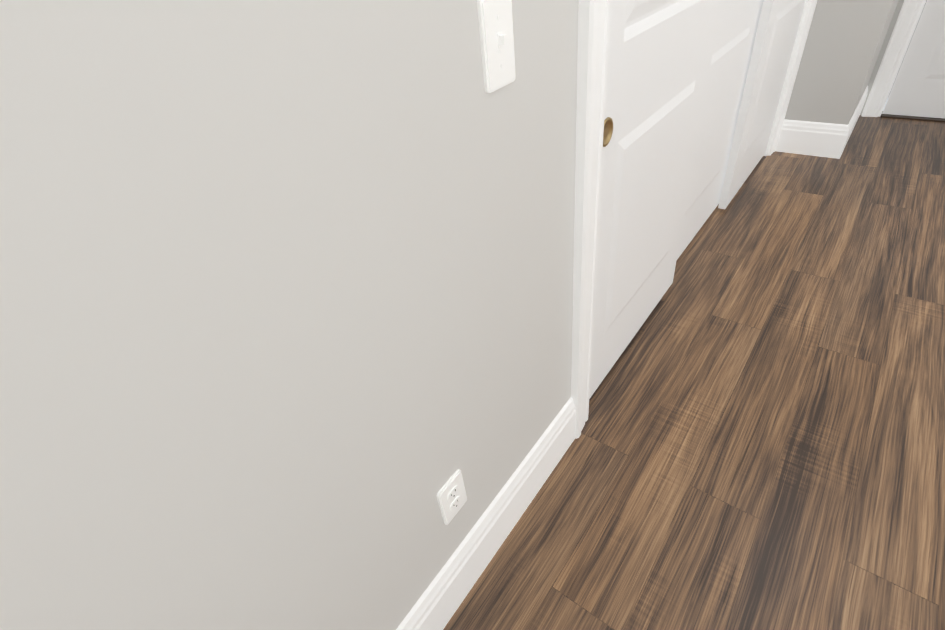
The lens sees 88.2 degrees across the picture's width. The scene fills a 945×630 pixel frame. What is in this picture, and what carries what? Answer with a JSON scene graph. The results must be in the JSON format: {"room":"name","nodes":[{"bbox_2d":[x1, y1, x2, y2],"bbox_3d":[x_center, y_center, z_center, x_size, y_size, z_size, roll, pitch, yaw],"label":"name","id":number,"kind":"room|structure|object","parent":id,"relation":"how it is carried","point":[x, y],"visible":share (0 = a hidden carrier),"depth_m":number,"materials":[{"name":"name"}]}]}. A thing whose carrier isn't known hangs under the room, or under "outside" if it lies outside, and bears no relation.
{"room":"bedroom","nodes":[
{"label":"bedroom","id":0,"kind":"room"},
{"bbox_2d":[0,0,903,629],"bbox_3d":[2.149,-0.446,0.025,4.240,2.760,5.525,21,47,32],"label":"wall","id":1,"kind":"structure","parent":0,"point":[286,306],"depth_m":0.54,"materials":[{"name":"grey paint"}]},
{"bbox_2d":[437,469,466,524],"bbox_3d":[-0.040,0.380,1.013,0.009,0.117,0.072,21,47,32],"label":"electrical outlet plate","id":2,"kind":"object","parent":1,"relation":"attached to","point":[451,497],"visible":1,"depth_m":1.00,"materials":[{"name":"white plastic"}]},
{"bbox_2d":[396,397,575,629],"bbox_3d":[-0.273,0.844,0.928,0.017,0.186,1.923,21,47,32],"label":"baseboard","id":3,"kind":"structure","parent":1,"relation":"attached to","point":[442,597],"depth_m":1.22,"materials":[{"name":"white wood"}]},
{"bbox_2d":[477,0,514,92],"bbox_3d":[0.040,-0.380,0.680,0.016,0.117,0.072,21,47,32],"label":"switch plate","id":4,"kind":"object","parent":1,"relation":"attached to","point":[496,33],"visible":1,"depth_m":0.68,"materials":[{"name":"white plastic"}]},
{"bbox_2d":[571,0,816,438],"bbox_3d":[0.965,-1.155,1.596,0.025,2.171,2.544,21,47,32],"label":"door frame","id":5,"kind":"structure","parent":1,"relation":"attached to","point":[593,25],"depth_m":1.06,"materials":[{"name":"white wood"}]},
{"bbox_2d":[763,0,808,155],"bbox_3d":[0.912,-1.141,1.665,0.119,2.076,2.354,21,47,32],"label":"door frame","id":6,"kind":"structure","parent":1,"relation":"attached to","point":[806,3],"depth_m":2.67,"materials":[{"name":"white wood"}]},
{"bbox_2d":[775,119,851,157],"bbox_3d":[1.961,-1.037,2.863,0.330,0.186,0.017,21,47,32],"label":"baseboard","id":7,"kind":"structure","parent":1,"relation":"attached to","point":[819,139],"depth_m":2.85,"materials":[{"name":"white wood"}]},
{"bbox_2d":[832,85,867,158],"bbox_3d":[2.342,-1.196,2.992,0.017,0.186,0.802,21,47,32],"label":"baseboard","id":8,"kind":"structure","parent":1,"relation":"attached to","point":[845,133],"depth_m":2.81,"materials":[{"name":"white wood"}]},
{"bbox_2d":[862,0,926,116],"bbox_3d":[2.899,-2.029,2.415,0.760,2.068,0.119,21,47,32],"label":"door frame","id":9,"kind":"structure","parent":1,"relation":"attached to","point":[892,81],"depth_m":3.00,"materials":[{"name":"white wood"}]},
{"bbox_2d":[882,0,944,117],"bbox_3d":[2.865,-1.995,2.384,0.726,2.038,0.106,21,47,32],"label":"hall door","id":10,"kind":"structure","parent":9,"relation":"attached to","point":[918,88],"depth_m":3.00,"materials":[{"name":"white wood"}]},
{"bbox_2d":[880,112,944,121],"bbox_3d":[2.996,-1.214,3.038,0.732,0.009,0.082,21,47,32],"label":"sill","id":11,"kind":"structure","parent":1,"relation":"attached to","point":[913,118],"depth_m":3.12,"materials":[{"name":"wood"}]},
{"bbox_2d":[443,111,944,629],"bbox_3d":[2.308,0.643,0.899,4.240,0.050,5.525,21,47,32],"label":"floor","id":12,"kind":"structure","parent":0,"point":[757,443],"depth_m":1.46,"materials":[{"name":"brown wood"}]},
{"bbox_3d":[0.805,-1.911,1.039,0.090,0.050,2.324,21,47,32],"label":"door track","id":13,"kind":"object","parent":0,"visible":0},
{"bbox_2d":[589,0,721,398],"bbox_3d":[0.479,-0.688,1.218,0.041,1.987,0.810,21,47,32],"label":"sliding door","id":14,"kind":"structure","parent":13,"relation":"hanging from","point":[660,53],"depth_m":1.36,"materials":[{"name":"white wood"}]},
{"bbox_2d":[677,0,763,258],"bbox_3d":[0.913,-1.129,1.689,0.041,1.987,0.810,21,47,32],"label":"sliding door","id":15,"kind":"structure","parent":13,"relation":"hanging from","point":[737,26],"depth_m":1.97,"materials":[{"name":"white wood"}]},
{"bbox_2d":[718,0,805,208],"bbox_3d":[1.406,-1.534,2.104,0.041,1.987,0.810,21,47,32],"label":"sliding door","id":16,"kind":"structure","parent":13,"relation":"hanging from","point":[777,29],"depth_m":2.31,"materials":[{"name":"white wood"}]}
]}

